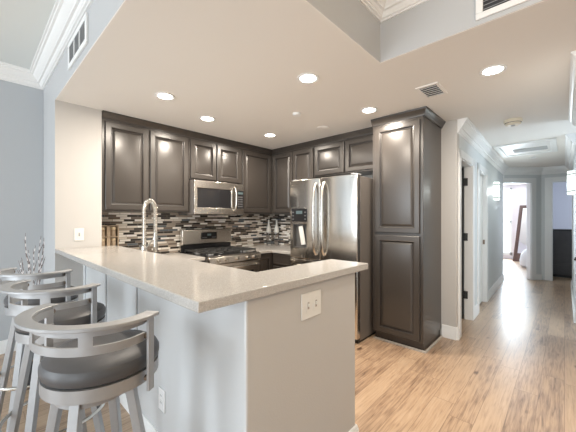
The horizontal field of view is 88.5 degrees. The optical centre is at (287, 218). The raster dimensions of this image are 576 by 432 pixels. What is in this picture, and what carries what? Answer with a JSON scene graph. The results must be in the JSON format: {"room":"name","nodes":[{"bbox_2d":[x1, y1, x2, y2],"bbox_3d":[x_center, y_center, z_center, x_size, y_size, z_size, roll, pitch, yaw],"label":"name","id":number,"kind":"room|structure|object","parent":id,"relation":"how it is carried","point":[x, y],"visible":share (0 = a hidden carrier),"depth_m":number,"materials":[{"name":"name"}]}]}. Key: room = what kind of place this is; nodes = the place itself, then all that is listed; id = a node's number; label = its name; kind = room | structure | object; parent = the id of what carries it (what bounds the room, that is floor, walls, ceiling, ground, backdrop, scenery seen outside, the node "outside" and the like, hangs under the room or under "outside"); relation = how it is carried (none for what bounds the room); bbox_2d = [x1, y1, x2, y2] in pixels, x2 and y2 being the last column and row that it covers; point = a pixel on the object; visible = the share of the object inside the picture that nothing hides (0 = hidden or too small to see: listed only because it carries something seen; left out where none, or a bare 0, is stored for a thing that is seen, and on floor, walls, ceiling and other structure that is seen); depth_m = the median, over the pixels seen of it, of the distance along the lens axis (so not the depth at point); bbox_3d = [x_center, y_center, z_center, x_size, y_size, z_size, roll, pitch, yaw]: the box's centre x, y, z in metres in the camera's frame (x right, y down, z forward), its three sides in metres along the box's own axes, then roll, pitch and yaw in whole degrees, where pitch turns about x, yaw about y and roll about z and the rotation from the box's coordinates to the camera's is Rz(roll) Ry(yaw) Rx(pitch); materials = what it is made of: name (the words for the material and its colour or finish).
{"room":"kitchen","nodes":[
{"label":"kitchen","id":0,"kind":"room"},
{"bbox_2d":[0,80,42,340],"bbox_3d":[-4.211,-0.080,1.559,0.100,2.860,4.521,0,0,43],"label":"wall","id":1,"kind":"structure","parent":0,"point":[21,106],"depth_m":3.04,"materials":[{"name":"grey paint"}]},
{"bbox_2d":[0,339,16,354],"bbox_3d":[-4.168,1.285,1.520,0.016,0.130,4.522,0,0,43],"label":"baseboard","id":2,"kind":"structure","parent":1,"relation":"attached to","point":[3,343],"depth_m":2.94,"materials":[{"name":"white paint"}]},
{"bbox_2d":[0,0,428,89],"bbox_3d":[-1.000,-1.442,1.313,9.269,0.135,3.544,0,0,3],"label":"trim","id":3,"kind":"structure","parent":1,"relation":"attached to","point":[66,15],"depth_m":2.29,"materials":[{"name":"white paint"}]},
{"bbox_2d":[0,0,55,68],"bbox_3d":[-1.129,-1.560,-0.402,7.300,0.100,6.070,0,0,43],"label":"ceiling","id":4,"kind":"structure","parent":0,"point":[23,23],"depth_m":2.35,"materials":[{"name":"white paint"}]},
{"bbox_2d":[43,100,101,300],"bbox_3d":[-2.300,0.127,3.127,0.747,2.447,0.378,0,0,43],"label":"wall","id":5,"kind":"structure","parent":0,"point":[72,133],"depth_m":2.87,"materials":[{"name":"grey paint"}]},
{"bbox_2d":[74,228,83,240],"bbox_3d":[-2.023,0.160,2.864,0.017,0.118,0.078,0,0,43],"label":"light switch","id":6,"kind":"object","parent":5,"relation":"attached to","point":[78,233],"visible":1,"depth_m":2.86,"materials":[{"name":"white plastic"}]},
{"bbox_2d":[86,266,354,431],"bbox_3d":[-0.793,0.838,2.356,2.508,1.025,0.853,0,0,43],"label":"wall","id":7,"kind":"structure","parent":0,"point":[253,365],"depth_m":1.46,"materials":[{"name":"grey paint"}]},
{"bbox_2d":[83,265,85,298],"bbox_3d":[-1.982,0.795,2.878,0.058,0.930,0.012,0,0,43],"label":"trim","id":8,"kind":"structure","parent":7,"relation":"attached to","point":[84,266],"depth_m":2.86,"materials":[{"name":"white paint"}]},
{"bbox_2d":[101,272,106,321],"bbox_3d":[-1.532,0.795,2.456,0.125,0.930,0.012,0,0,43],"label":"trim","id":9,"kind":"structure","parent":7,"relation":"attached to","point":[103,276],"depth_m":2.42,"materials":[{"name":"white paint"}]},
{"bbox_2d":[133,286,137,389],"bbox_3d":[-1.025,0.795,1.982,0.055,0.930,0.012,0,0,43],"label":"trim","id":10,"kind":"structure","parent":7,"relation":"attached to","point":[135,289],"depth_m":1.97,"materials":[{"name":"white paint"}]},
{"bbox_2d":[158,386,164,412],"bbox_3d":[-0.731,1.050,1.707,0.080,0.125,0.010,0,0,43],"label":"wall outlet","id":11,"kind":"object","parent":7,"relation":"attached to","point":[161,393],"visible":1,"depth_m":1.70,"materials":[{"name":"white plastic"}]},
{"bbox_2d":[55,245,367,312],"bbox_3d":[-0.823,0.304,2.299,2.535,0.039,1.188,0,0,43],"label":"countertop","id":12,"kind":"structure","parent":7,"relation":"on","point":[196,286],"depth_m":1.52,"materials":[{"name":"stone"}]},
{"bbox_2d":[119,393,358,431],"bbox_3d":[-0.788,1.308,2.352,2.522,0.085,0.881,0,0,43],"label":"baseboard","id":13,"kind":"structure","parent":7,"relation":"attached to","point":[149,427],"depth_m":1.84,"materials":[{"name":"white paint"}]},
{"bbox_2d":[301,289,320,320],"bbox_3d":[0.122,0.435,1.486,0.017,0.128,0.155,0,0,43],"label":"wall outlet","id":14,"kind":"object","parent":7,"relation":"attached to","point":[310,301],"visible":1,"depth_m":1.48,"materials":[{"name":"white plastic"}]},
{"bbox_2d":[0,258,575,431],"bbox_3d":[2.603,1.400,3.659,7.400,0.100,17.100,0,0,43],"label":"floor","id":15,"kind":"structure","parent":0,"point":[511,368],"depth_m":2.53,"materials":[{"name":"brown wood"}]},
{"bbox_2d":[26,353,33,389],"bbox_3d":[-2.059,1.025,2.380,0.136,0.650,0.136,0,0,43],"label":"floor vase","id":16,"kind":"object","parent":15,"relation":"on","point":[30,373],"visible":0.03,"depth_m":2.33,"materials":[{"name":"grey"}]},
{"bbox_2d":[24,233,28,273],"bbox_3d":[-2.100,0.455,2.380,0.066,0.670,0.016,0,0,2],"label":"branch","id":17,"kind":"object","parent":16,"relation":"in","point":[25,233],"visible":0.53,"depth_m":2.38,"materials":[{"name":"white"}]},
{"bbox_2d":[33,245,36,284],"bbox_3d":[-2.090,0.510,2.440,0.030,0.561,0.104,0,0,-38],"label":"branch","id":18,"kind":"object","parent":16,"relation":"in","point":[35,245],"visible":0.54,"depth_m":2.45,"materials":[{"name":"white"}]},
{"bbox_2d":[36,238,43,284],"bbox_3d":[-1.983,0.465,2.349,0.142,0.651,0.039,0,0,29],"label":"branch","id":19,"kind":"object","parent":16,"relation":"in","point":[40,238],"visible":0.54,"depth_m":2.32,"materials":[{"name":"white"}]},
{"bbox_2d":[38,243,44,284],"bbox_3d":[-1.941,0.470,2.317,0.225,0.642,0.030,0,0,35],"label":"branch","id":20,"kind":"object","parent":16,"relation":"in","point":[43,243],"visible":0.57,"depth_m":2.30,"materials":[{"name":"white"}]},
{"bbox_2d":[0,267,77,431],"bbox_3d":[-1.655,0.845,1.956,0.453,1.014,0.464,0,0,-44],"label":"bar stool","id":21,"kind":"object","parent":15,"relation":"on","point":[7,274],"visible":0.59,"depth_m":1.85,"materials":[{"name":"silver metal"}]},
{"bbox_2d":[0,279,105,431],"bbox_3d":[-1.213,0.845,1.550,0.453,1.014,0.464,0,0,-42],"label":"bar stool","id":22,"kind":"object","parent":15,"relation":"on","point":[85,311],"visible":0.66,"depth_m":1.47,"materials":[{"name":"silver metal"}]},
{"bbox_2d":[14,303,158,431],"bbox_3d":[-0.713,0.845,1.097,0.453,1.014,0.464,0,0,-42],"label":"bar stool","id":23,"kind":"object","parent":15,"relation":"on","point":[106,361],"visible":1,"depth_m":0.98,"materials":[{"name":"grey wood"}]},
{"bbox_2d":[179,228,260,271],"bbox_3d":[-0.898,0.752,3.990,0.795,1.195,0.798,0,0,43],"label":"gas range","id":24,"kind":"object","parent":15,"relation":"on","point":[214,245],"visible":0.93,"depth_m":3.97,"materials":[{"name":"grey metal"}]},
{"bbox_2d":[179,250,256,257],"bbox_3d":[-0.933,0.466,4.022,0.700,0.016,0.798,0,0,43],"label":"cooktop","id":25,"kind":"object","parent":24,"relation":"in","point":[240,252],"depth_m":3.82,"materials":[{"name":"silver"}]},
{"bbox_2d":[259,253,271,270],"bbox_3d":[-0.350,0.927,4.690,0.668,0.845,0.948,0,0,43],"label":"base cabinet","id":26,"kind":"object","parent":15,"relation":"on","point":[266,258],"visible":0.13,"depth_m":4.25,"materials":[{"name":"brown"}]},
{"bbox_2d":[247,244,289,254],"bbox_3d":[-0.160,0.484,4.512,1.200,0.039,0.958,0,0,43],"label":"countertop","id":27,"kind":"structure","parent":26,"relation":"on","point":[282,249],"depth_m":4.51,"materials":[{"name":"stone"}]},
{"bbox_2d":[266,220,270,244],"bbox_3d":[-0.330,0.244,5.062,0.086,0.440,0.086,0,0,43],"label":"glass bottle","id":28,"kind":"object","parent":27,"relation":"on","point":[268,230],"visible":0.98,"depth_m":5.03,"materials":[{"name":"white"}]},
{"bbox_2d":[274,220,278,244],"bbox_3d":[-0.195,0.244,5.059,0.086,0.440,0.086,0,0,43],"label":"glass bottle","id":29,"kind":"object","parent":27,"relation":"on","point":[276,229],"visible":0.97,"depth_m":5.03,"materials":[{"name":"white"}]},
{"bbox_2d":[272,253,290,268],"bbox_3d":[0.177,0.927,4.394,0.546,0.845,0.663,0,0,43],"label":"base cabinet","id":30,"kind":"object","parent":15,"relation":"on","point":[279,260],"visible":0.13,"depth_m":4.22,"materials":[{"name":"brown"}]},
{"bbox_2d":[290,173,374,343],"bbox_3d":[0.643,0.432,3.734,0.965,1.835,0.950,0,0,43],"label":"refrigerator","id":31,"kind":"object","parent":15,"relation":"on","point":[331,217],"visible":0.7,"depth_m":3.32,"materials":[{"name":"grey metal"}]},
{"bbox_2d":[371,106,445,353],"bbox_3d":[1.352,0.129,3.314,0.591,2.442,0.636,0,0,43],"label":"pantry cabinet","id":32,"kind":"object","parent":15,"relation":"on","point":[406,144],"visible":1,"depth_m":3.11,"materials":[{"name":"brown wood"}]},
{"bbox_2d":[513,205,525,261],"bbox_3d":[7.431,0.471,9.021,0.481,1.756,0.780,0,0,-29],"label":"floor mirror","id":33,"kind":"object","parent":15,"relation":"on","point":[520,240],"visible":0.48,"depth_m":9.25,"materials":[{"name":"brown wood"}]},
{"bbox_2d":[517,208,525,252],"bbox_3d":[7.453,0.389,9.033,0.370,1.412,0.600,0,0,-29],"label":"mirror glass","id":34,"kind":"object","parent":33,"relation":"attached to","point":[521,232],"depth_m":9.24,"materials":[{"name":"white"}]},
{"bbox_2d":[520,249,525,267],"bbox_3d":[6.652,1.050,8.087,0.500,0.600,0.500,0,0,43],"label":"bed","id":35,"kind":"object","parent":15,"relation":"on","point":[523,254],"visible":0.18,"depth_m":8.07,"materials":[{"name":"white fabric"}]},
{"bbox_2d":[553,229,571,277],"bbox_3d":[6.599,0.805,6.685,0.982,1.090,0.520,0,0,43],"label":"dresser","id":36,"kind":"object","parent":15,"relation":"on","point":[562,238],"visible":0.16,"depth_m":6.70,"materials":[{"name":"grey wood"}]},
{"bbox_3d":[-0.693,0.928,2.373,1.948,0.845,0.588,0,0,43],"label":"base cabinet","id":37,"kind":"object","parent":15,"relation":"on","visible":0},
{"bbox_2d":[164,253,204,260],"bbox_3d":[-0.833,0.484,2.734,2.647,0.039,0.930,0,0,43],"label":"countertop","id":38,"kind":"structure","parent":37,"relation":"on","point":[181,255],"depth_m":3.58,"materials":[{"name":"stone"}]},
{"bbox_2d":[102,225,118,245],"bbox_3d":[-2.002,0.272,3.276,0.110,0.385,0.197,0,0,43],"label":"spice rack","id":39,"kind":"object","parent":38,"relation":"on","point":[107,237],"visible":0.31,"depth_m":3.26,"materials":[{"name":"brown wood"}]},
{"bbox_2d":[102,227,105,236],"bbox_3d":[-2.025,0.150,3.224,0.058,0.101,0.058,0,0,43],"label":"spice jar","id":40,"kind":"object","parent":39,"relation":"in","point":[103,228],"visible":0.55,"depth_m":3.21,"materials":[{"name":"brown glass"}]},
{"bbox_2d":[110,227,115,235],"bbox_3d":[-1.953,0.150,3.301,0.058,0.101,0.058,0,0,43],"label":"spice jar","id":41,"kind":"object","parent":39,"relation":"in","point":[112,229],"visible":0.98,"depth_m":3.28,"materials":[{"name":"brown glass"}]},
{"bbox_2d":[110,238,115,245],"bbox_3d":[-1.953,0.271,3.301,0.058,0.101,0.058,0,0,43],"label":"spice jar","id":42,"kind":"object","parent":39,"relation":"in","point":[112,242],"visible":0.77,"depth_m":3.28,"materials":[{"name":"brown glass"}]},
{"bbox_2d":[141,198,157,251],"bbox_3d":[-1.256,0.142,2.698,0.110,0.646,0.156,0,0,43],"label":"kitchen faucet","id":43,"kind":"object","parent":38,"relation":"on","point":[144,246],"visible":0.96,"depth_m":2.71,"materials":[{"name":"silver metal"}]},
{"bbox_2d":[43,0,575,184],"bbox_3d":[4.186,-1.304,5.342,7.190,0.413,12.478,0,0,43],"label":"ceiling","id":44,"kind":"structure","parent":0,"point":[237,63],"depth_m":2.17,"materials":[{"name":"white paint"}]},
{"bbox_2d":[68,12,87,69],"bbox_3d":[-1.517,-1.255,2.126,0.540,0.200,0.014,0,0,43],"label":"ceiling vent","id":45,"kind":"object","parent":44,"relation":"in","point":[78,42],"visible":1,"depth_m":2.09,"materials":[{"name":"white metal"}]},
{"bbox_2d":[155,92,174,100],"bbox_3d":[-1.105,-1.092,2.655,0.172,0.008,0.172,0,0,43],"label":"recessed light","id":46,"kind":"object","parent":44,"relation":"in","point":[161,95],"visible":1,"depth_m":2.65,"materials":[{"name":"white paint"}]},
{"bbox_2d":[199,116,215,121],"bbox_3d":[-0.887,-1.092,3.255,0.172,0.008,0.172,0,0,43],"label":"recessed light","id":47,"kind":"object","parent":44,"relation":"in","point":[203,118],"visible":1,"depth_m":3.24,"materials":[{"name":"white paint"}]},
{"bbox_2d":[264,133,276,136],"bbox_3d":[-0.238,-1.092,3.900,0.172,0.008,0.172,0,0,43],"label":"recessed light","id":48,"kind":"object","parent":44,"relation":"in","point":[266,134],"visible":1,"depth_m":3.90,"materials":[{"name":"white paint"}]},
{"bbox_2d":[293,112,300,116],"bbox_3d":[0.094,-1.086,3.099,0.090,0.022,0.090,0,0,43],"label":"cap","id":49,"kind":"object","parent":44,"relation":"attached to","point":[295,114],"visible":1,"depth_m":3.07,"materials":[{"name":"white paint"}]},
{"bbox_2d":[297,73,318,83],"bbox_3d":[0.156,-1.092,2.314,0.172,0.008,0.172,0,0,43],"label":"recessed light","id":50,"kind":"object","parent":44,"relation":"in","point":[306,78],"visible":1,"depth_m":2.31,"materials":[{"name":"white paint"}]},
{"bbox_2d":[316,126,329,130],"bbox_3d":[0.433,-1.093,3.608,0.170,0.007,0.170,0,0,43],"label":"ceiling speaker","id":51,"kind":"object","parent":44,"relation":"attached to","point":[322,128],"visible":1,"depth_m":3.60,"materials":[{"name":"white paint"}]},
{"bbox_2d":[360,107,377,113],"bbox_3d":[0.822,-1.092,2.999,0.172,0.008,0.172,0,0,43],"label":"recessed light","id":52,"kind":"object","parent":44,"relation":"in","point":[367,110],"visible":1,"depth_m":3.00,"materials":[{"name":"white paint"}]},
{"bbox_2d":[415,82,447,98],"bbox_3d":[1.238,-1.091,2.540,0.176,0.016,0.290,0,0,43],"label":"ceiling vent","id":53,"kind":"object","parent":44,"relation":"in","point":[432,90],"visible":1,"depth_m":2.54,"materials":[{"name":"white metal"}]},
{"bbox_2d":[479,64,506,75],"bbox_3d":[1.519,-1.092,2.189,0.172,0.008,0.172,0,0,43],"label":"recessed light","id":54,"kind":"object","parent":44,"relation":"in","point":[492,70],"visible":1,"depth_m":2.19,"materials":[{"name":"white paint"}]},
{"bbox_2d":[476,0,528,20],"bbox_3d":[1.276,-1.250,1.494,0.560,0.250,0.014,0,0,43],"label":"ceiling vent","id":55,"kind":"object","parent":44,"relation":"in","point":[484,8],"visible":1,"depth_m":1.63,"materials":[{"name":"white metal"}]},
{"bbox_2d":[503,117,522,126],"bbox_3d":[2.517,-1.064,3.304,0.176,0.066,0.176,0,0,43],"label":"smoke detector","id":56,"kind":"object","parent":44,"relation":"attached to","point":[511,122],"visible":1,"depth_m":3.26,"materials":[{"name":"beige plastic"}]},
{"bbox_2d":[493,138,557,157],"bbox_3d":[3.745,-1.086,4.644,0.720,0.022,1.040,0,0,43],"label":"ceiling hatch","id":57,"kind":"object","parent":44,"relation":"attached to","point":[549,145],"visible":1,"depth_m":4.56,"materials":[{"name":"white paint"}]},
{"bbox_2d":[288,120,458,335],"bbox_3d":[0.840,0.127,4.314,2.930,2.447,0.120,0,0,43],"label":"wall","id":58,"kind":"structure","parent":0,"point":[449,135],"depth_m":3.32,"materials":[{"name":"grey paint"}]},
{"bbox_2d":[273,214,289,245],"bbox_3d":[0.165,0.198,4.855,1.176,0.531,0.010,0,0,43],"label":"tile backsplash","id":59,"kind":"structure","parent":58,"relation":"attached to","point":[283,220],"depth_m":5.07,"materials":[{"name":"tile"}]},
{"bbox_2d":[272,140,315,213],"bbox_3d":[0.159,-0.583,4.607,0.872,1.026,0.384,0,0,43],"label":"upper cabinet","id":60,"kind":"object","parent":58,"relation":"attached to","point":[297,161],"visible":0.59,"depth_m":4.53,"materials":[{"name":"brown wood"}]},
{"bbox_2d":[313,127,372,177],"bbox_3d":[0.849,-0.838,3.961,1.018,0.516,0.384,0,0,43],"label":"upper cabinet","id":61,"kind":"object","parent":58,"relation":"attached to","point":[347,153],"visible":0.69,"depth_m":3.84,"materials":[{"name":"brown wood"}]},
{"bbox_2d":[442,324,456,339],"bbox_3d":[1.808,1.280,3.314,0.150,0.140,0.018,0,0,43],"label":"baseboard","id":62,"kind":"structure","parent":58,"relation":"attached to","point":[450,332],"depth_m":3.30,"materials":[{"name":"white paint"}]},
{"bbox_2d":[462,166,463,313],"bbox_3d":[2.717,0.127,5.390,1.400,2.447,4.016,0,0,43],"label":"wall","id":63,"kind":"structure","parent":0,"point":[462,166],"depth_m":4.16,"materials":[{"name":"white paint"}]},
{"bbox_2d":[459,135,502,305],"bbox_3d":[3.293,0.127,4.935,0.085,2.447,4.172,0,0,42],"label":"wall","id":64,"kind":"structure","parent":0,"point":[495,207],"depth_m":5.19,"materials":[{"name":"white paint"}]},
{"bbox_2d":[462,168,467,318],"bbox_3d":[2.087,0.335,4.151,0.755,2.010,0.043,0,0,41],"label":"door","id":65,"kind":"structure","parent":64,"relation":"in","point":[465,179],"depth_m":3.92,"materials":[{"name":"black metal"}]},
{"bbox_2d":[458,148,487,337],"bbox_3d":[2.547,0.285,4.085,0.106,2.130,2.010,0,0,42],"label":"trim","id":66,"kind":"structure","parent":64,"relation":"attached to","point":[464,160],"depth_m":3.92,"materials":[{"name":"white paint"}]},
{"bbox_2d":[457,273,503,339],"bbox_3d":[3.296,1.280,4.862,0.018,0.140,4.278,0,0,42],"label":"baseboard","id":67,"kind":"structure","parent":64,"relation":"attached to","point":[491,291],"depth_m":5.07,"materials":[{"name":"white paint"}]},
{"bbox_2d":[480,176,484,302],"bbox_3d":[2.906,0.335,4.523,0.068,2.010,0.681,0,0,43],"label":"door","id":68,"kind":"structure","parent":64,"relation":"in","point":[480,176],"depth_m":4.71,"materials":[{"name":"white wood"}]},
{"bbox_2d":[494,182,499,199],"bbox_3d":[3.846,-0.494,5.432,0.082,0.330,0.172,0,0,42],"label":"wall sconce","id":69,"kind":"object","parent":64,"relation":"attached to","point":[496,184],"visible":1,"depth_m":5.38,"materials":[{"name":"white glass"}]},
{"bbox_2d":[503,175,540,273],"bbox_3d":[5.139,0.127,6.516,0.816,2.447,0.100,0,0,0],"label":"wall","id":70,"kind":"structure","parent":0,"point":[538,177],"depth_m":6.47,"materials":[{"name":"white paint"}]},
{"bbox_2d":[503,178,535,279],"bbox_3d":[5.056,0.237,6.509,0.730,2.225,0.125,0,0,0],"label":"trim","id":71,"kind":"structure","parent":70,"relation":"attached to","point":[531,182],"depth_m":6.45,"materials":[{"name":"white paint"}]},
{"bbox_2d":[536,274,541,279],"bbox_3d":[5.484,1.290,6.458,0.126,0.120,0.016,0,0,0],"label":"baseboard","id":72,"kind":"structure","parent":70,"relation":"attached to","point":[538,276],"depth_m":6.45,"materials":[{"name":"white paint"}]},
{"bbox_2d":[503,146,575,309],"bbox_3d":[4.691,0.127,5.882,7.190,2.447,9.600,0,0,43],"label":"wall","id":73,"kind":"structure","parent":0,"point":[562,202],"depth_m":8.53,"materials":[{"name":"grey paint"}]},
{"bbox_2d":[503,188,511,254],"bbox_3d":[6.967,0.110,10.230,1.290,2.240,0.060,0,0,43],"label":"window","id":74,"kind":"structure","parent":73,"relation":"in","point":[510,189],"depth_m":9.80,"materials":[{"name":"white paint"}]},
{"bbox_2d":[457,117,575,174],"bbox_3d":[3.848,-1.022,4.750,1.085,0.150,4.827,0,0,43],"label":"trim","id":75,"kind":"structure","parent":73,"relation":"attached to","point":[466,129],"depth_m":4.63,"materials":[{"name":"white paint"}]},
{"bbox_2d":[567,170,574,194],"bbox_3d":[3.983,-0.494,4.161,0.082,0.330,0.172,0,0,43],"label":"wall sconce","id":76,"kind":"object","parent":73,"relation":"attached to","point":[570,174],"visible":1,"depth_m":4.11,"materials":[{"name":"white glass"}]},
{"bbox_2d":[568,51,575,127],"bbox_3d":[2.536,-1.022,2.592,0.100,0.150,1.850,0,0,43],"label":"trim","id":77,"kind":"structure","parent":73,"relation":"attached to","point":[572,87],"depth_m":2.48,"materials":[{"name":"white paint"}]},
{"bbox_2d":[571,280,575,322],"bbox_3d":[3.735,1.280,3.832,0.043,0.140,5.300,0,0,43],"label":"baseboard","id":78,"kind":"structure","parent":73,"relation":"attached to","point":[572,294],"depth_m":4.23,"materials":[{"name":"white paint"}]},
{"bbox_2d":[541,173,566,279],"bbox_3d":[6.811,0.127,5.351,3.370,2.447,0.100,0,0,43],"label":"wall","id":79,"kind":"structure","parent":0,"point":[543,177],"depth_m":6.44,"materials":[{"name":"white paint"}]},
{"bbox_2d":[545,176,566,280],"bbox_3d":[5.986,0.237,6.113,1.015,2.225,0.125,0,0,43],"label":"trim","id":80,"kind":"structure","parent":79,"relation":"attached to","point":[549,181],"depth_m":6.36,"materials":[{"name":"white paint"}]},
{"bbox_3d":[-1.217,0.127,4.334,0.100,2.447,2.864,0,0,43],"label":"wall","id":81,"kind":"structure","parent":0,"visible":0},
{"bbox_2d":[102,110,190,212],"bbox_3d":[-1.687,-0.583,3.482,0.377,1.026,0.968,0,0,43],"label":"upper cabinet","id":82,"kind":"object","parent":81,"relation":"attached to","point":[142,160],"visible":0.91,"depth_m":3.32,"materials":[{"name":"brown wood"}]},
{"bbox_2d":[102,212,272,253],"bbox_3d":[-1.213,0.198,4.254,0.010,0.531,2.747,0,0,43],"label":"tile backsplash","id":83,"kind":"structure","parent":81,"relation":"attached to","point":[246,229],"depth_m":3.95,"materials":[{"name":"tile"}]},
{"bbox_2d":[189,131,241,183],"bbox_3d":[-1.080,-0.793,4.130,0.377,0.606,0.806,0,0,43],"label":"upper cabinet","id":84,"kind":"object","parent":81,"relation":"attached to","point":[211,158],"visible":0.79,"depth_m":3.97,"materials":[{"name":"brown wood"}]},
{"bbox_2d":[178,180,243,214],"bbox_3d":[-1.029,-0.263,4.076,0.487,0.434,0.775,0,0,43],"label":"microwave","id":85,"kind":"object","parent":84,"relation":"attached to","point":[205,197],"visible":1,"depth_m":3.90,"materials":[{"name":"grey metal"}]},
{"bbox_2d":[240,143,271,213],"bbox_3d":[-0.584,-0.583,4.661,0.377,1.026,0.645,0,0,43],"label":"upper cabinet","id":86,"kind":"object","parent":81,"relation":"attached to","point":[255,161],"visible":0.73,"depth_m":4.53,"materials":[{"name":"brown wood"}]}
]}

